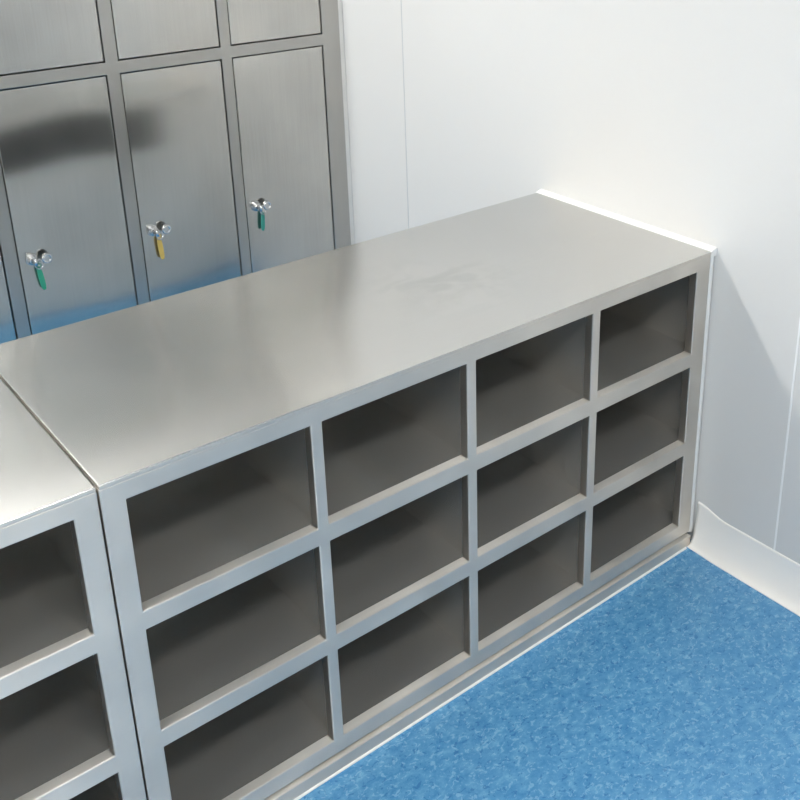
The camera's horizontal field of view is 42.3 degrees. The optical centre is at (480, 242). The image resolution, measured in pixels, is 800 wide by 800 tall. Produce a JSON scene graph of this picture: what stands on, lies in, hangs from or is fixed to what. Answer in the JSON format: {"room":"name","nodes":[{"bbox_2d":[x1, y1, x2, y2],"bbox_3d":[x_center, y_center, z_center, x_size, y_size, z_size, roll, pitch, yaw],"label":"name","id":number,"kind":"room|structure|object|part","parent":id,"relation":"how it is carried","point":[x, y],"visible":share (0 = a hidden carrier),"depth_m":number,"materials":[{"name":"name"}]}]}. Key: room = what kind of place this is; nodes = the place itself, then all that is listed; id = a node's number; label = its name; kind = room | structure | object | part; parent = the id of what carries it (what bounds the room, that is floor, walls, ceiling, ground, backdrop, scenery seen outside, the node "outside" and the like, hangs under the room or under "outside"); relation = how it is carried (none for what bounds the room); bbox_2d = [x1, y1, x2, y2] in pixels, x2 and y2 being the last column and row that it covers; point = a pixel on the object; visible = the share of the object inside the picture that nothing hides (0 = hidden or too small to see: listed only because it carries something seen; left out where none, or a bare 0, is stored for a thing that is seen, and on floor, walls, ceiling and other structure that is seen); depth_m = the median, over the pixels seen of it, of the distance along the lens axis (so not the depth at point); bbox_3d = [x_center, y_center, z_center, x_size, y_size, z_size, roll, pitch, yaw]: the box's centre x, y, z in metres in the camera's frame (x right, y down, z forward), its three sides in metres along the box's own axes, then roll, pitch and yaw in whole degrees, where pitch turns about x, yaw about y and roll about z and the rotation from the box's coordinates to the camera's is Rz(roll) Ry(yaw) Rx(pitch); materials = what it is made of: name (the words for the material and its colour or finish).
{"room":"changing room","nodes":[
{"label":"changing room","id":0,"kind":"room"},
{"bbox_2d":[299,539,799,799],"bbox_3d":[-0.611,1.153,1.226,3.234,0.084,4.057,-17,26,-37],"label":"floor","id":1,"kind":"structure","parent":0,"point":[684,683],"depth_m":1.86,"materials":[{"name":"blue plastic"}]},
{"bbox_2d":[0,379,146,799],"bbox_3d":[-1.130,0.724,1.246,1.248,0.711,0.518,-17,26,-37],"label":"storage bench","id":2,"kind":"object","parent":1,"relation":"on","point":[67,728],"visible":1,"depth_m":1.42,"materials":[{"name":"metal"}]},
{"bbox_2d":[0,532,87,667],"bbox_3d":[-1.134,0.600,1.202,1.232,0.008,0.476,-17,26,-37],"label":"shelf","id":3,"kind":"object","parent":2,"relation":"attached to","point":[42,606],"depth_m":1.44,"materials":[{"name":"metal"}]},
{"bbox_2d":[0,379,95,527],"bbox_3d":[-1.134,0.395,1.123,1.247,0.007,0.514,-17,26,-37],"label":"countertop","id":4,"kind":"structure","parent":2,"relation":"on","point":[37,476],"depth_m":1.35,"materials":[{"name":"metal"}]},
{"bbox_2d":[0,663,109,799],"bbox_3d":[-1.133,0.800,1.278,1.232,0.008,0.476,-17,26,-37],"label":"shelf","id":5,"kind":"object","parent":2,"relation":"attached to","point":[53,728],"depth_m":1.49,"materials":[{"name":"metal"}]},
{"bbox_3d":[-0.665,0.578,1.628,0.007,0.697,0.488,-17,26,-37],"label":"panel","id":6,"kind":"part","parent":2,"relation":"part of","materials":[{"name":"metal"}]},
{"bbox_2d":[70,780,115,799],"bbox_3d":[-1.131,1.000,1.354,1.232,0.008,0.476,-17,26,-37],"label":"shelf","id":7,"kind":"object","parent":2,"relation":"attached to","point":[103,790],"depth_m":1.64,"materials":[{"name":"metal"}]},
{"bbox_2d":[0,0,350,343],"bbox_3d":[-1.404,-0.153,2.513,2.243,1.456,0.485,-17,26,-37],"label":"cabinet","id":8,"kind":"object","parent":1,"relation":"on","point":[121,121],"visible":0.77,"depth_m":2.67,"materials":[{"name":"metal"}]},
{"bbox_3d":[-1.270,0.087,2.420,0.274,0.842,0.018,-17,26,-37],"label":"door","id":9,"kind":"part","parent":8,"relation":"part of","materials":[{"name":"metal"}]},
{"bbox_2d":[32,253,52,289],"bbox_3d":[-1.080,0.075,2.546,0.047,0.097,0.026,-17,26,-37],"label":"key","id":10,"kind":"object","parent":8,"relation":"attached to","point":[46,257],"visible":1,"depth_m":2.54,"materials":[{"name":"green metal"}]},
{"bbox_3d":[-1.037,-0.615,2.369,0.275,0.433,0.018,-17,26,-37],"label":"door","id":11,"kind":"part","parent":8,"relation":"part of","materials":[{"name":"metal"}]},
{"bbox_3d":[-1.032,0.014,2.608,0.275,0.842,0.018,-17,26,-37],"label":"door","id":12,"kind":"part","parent":8,"relation":"part of","materials":[{"name":"metal"}]},
{"bbox_2d":[154,224,170,258],"bbox_3d":[-0.842,0.002,2.735,0.047,0.097,0.026,-17,26,-37],"label":"key","id":13,"kind":"object","parent":8,"relation":"attached to","point":[166,229],"visible":1,"depth_m":2.73,"materials":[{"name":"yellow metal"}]},
{"bbox_3d":[-0.800,-0.688,2.557,0.272,0.433,0.018,-17,26,-37],"label":"door","id":14,"kind":"part","parent":8,"relation":"part of","materials":[{"name":"metal"}]},
{"bbox_3d":[-0.795,-0.059,2.796,0.272,0.842,0.018,-17,26,-37],"label":"door","id":15,"kind":"part","parent":8,"relation":"part of","materials":[{"name":"metal"}]},
{"bbox_2d":[258,200,271,230],"bbox_3d":[-0.610,-0.073,2.917,0.041,0.089,0.026,-17,26,-37],"label":"key","id":16,"kind":"object","parent":8,"relation":"attached to","point":[266,205],"visible":1,"depth_m":2.91,"materials":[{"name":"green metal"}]},
{"bbox_3d":[-0.564,-0.761,2.744,0.279,0.433,0.018,-17,26,-37],"label":"door","id":17,"kind":"part","parent":8,"relation":"part of","materials":[{"name":"metal"}]},
{"bbox_3d":[-0.559,-0.131,2.983,0.279,0.842,0.018,-17,26,-37],"label":"door","id":18,"kind":"part","parent":8,"relation":"part of","materials":[{"name":"metal"}]},
{"bbox_2d":[0,193,710,799],"bbox_3d":[-0.175,0.430,2.003,1.255,0.711,0.518,-17,26,-37],"label":"storage bench","id":19,"kind":"object","parent":1,"relation":"on","point":[339,491],"visible":0.99,"depth_m":1.79,"materials":[{"name":"metal"}]},
{"bbox_3d":[-0.656,0.575,1.635,0.007,0.697,0.488,-17,26,-37],"label":"panel","id":20,"kind":"part","parent":19,"relation":"part of","materials":[{"name":"metal"}]},
{"bbox_2d":[0,193,710,489],"bbox_3d":[-0.179,0.101,1.880,1.254,0.007,0.514,-17,26,-37],"label":"countertop","id":21,"kind":"structure","parent":19,"relation":"on","point":[130,392],"depth_m":1.75,"materials":[{"name":"metal"}]},
{"bbox_2d":[126,309,684,601],"bbox_3d":[-0.178,0.306,1.959,1.239,0.008,0.476,-17,26,-37],"label":"shelf","id":22,"kind":"object","parent":19,"relation":"attached to","point":[190,529],"depth_m":1.74,"materials":[{"name":"metal"}]},
{"bbox_2d":[146,401,678,720],"bbox_3d":[-0.177,0.506,2.035,1.239,0.008,0.476,-17,26,-37],"label":"shelf","id":23,"kind":"object","parent":19,"relation":"attached to","point":[214,646],"depth_m":1.82,"materials":[{"name":"metal"}]},
{"bbox_2d":[164,487,672,799],"bbox_3d":[-0.175,0.706,2.111,1.239,0.008,0.476,-17,26,-37],"label":"shelf","id":24,"kind":"object","parent":19,"relation":"attached to","point":[226,757],"depth_m":1.90,"materials":[{"name":"metal"}]},
{"bbox_2d":[293,547,686,799],"bbox_3d":[-0.486,0.980,1.562,2.487,0.006,0.006,-17,26,-37],"label":"trim","id":25,"kind":"structure","parent":19,"relation":"attached to","point":[685,548],"depth_m":1.94,"materials":[{"name":"white plastic"}]},
{"bbox_3d":[0.294,0.283,2.387,0.007,0.697,0.488,-17,26,-37],"label":"panel","id":26,"kind":"part","parent":19,"relation":"part of","materials":[{"name":"metal"}]},
{"bbox_2d":[342,0,799,563],"bbox_3d":[0.645,-0.401,1.785,0.084,2.408,4.057,-17,26,-37],"label":"wall","id":27,"kind":"structure","parent":0,"point":[681,117],"depth_m":2.18,"materials":[{"name":"white paint"}]},
{"bbox_2d":[338,0,354,244],"bbox_3d":[-0.403,-0.373,3.035,0.016,1.428,0.011,-17,26,-37],"label":"trim","id":28,"kind":"structure","parent":27,"relation":"attached to","point":[339,1],"depth_m":3.04,"materials":[{"name":"white plastic"}]},
{"bbox_2d":[401,1,408,228],"bbox_3d":[-0.210,-0.729,2.668,0.001,2.408,0.003,-17,26,-37],"label":"trim","id":29,"kind":"structure","parent":27,"relation":"attached to","point":[401,1],"depth_m":2.81,"materials":[{"name":"white"}]},
{"bbox_2d":[536,189,716,256],"bbox_3d":[0.305,-0.048,2.267,0.018,0.018,0.519,-17,26,-37],"label":"trim","id":30,"kind":"structure","parent":27,"relation":"attached to","point":[713,249],"depth_m":2.24,"materials":[{"name":"white plastic"}]},
{"bbox_2d":[688,257,713,531],"bbox_3d":[0.468,0.336,2.209,0.017,0.677,0.017,-17,26,-37],"label":"trim","id":31,"kind":"structure","parent":27,"relation":"attached to","point":[711,258],"depth_m":2.19,"materials":[{"name":"white plastic"}]},
{"bbox_2d":[687,502,799,615],"bbox_3d":[1.198,0.931,1.507,0.034,0.108,2.234,-17,26,-37],"label":"baseboard","id":32,"kind":"structure","parent":27,"relation":"attached to","point":[757,565],"depth_m":2.21,"materials":[{"name":"white plastic"}]},
{"bbox_2d":[773,319,799,549],"bbox_3d":[0.608,-0.418,1.754,0.001,2.352,0.004,-17,26,-37],"label":"trim","id":33,"kind":"structure","parent":27,"relation":"attached to","point":[797,345],"depth_m":2.06,"materials":[{"name":"white"}]}
]}

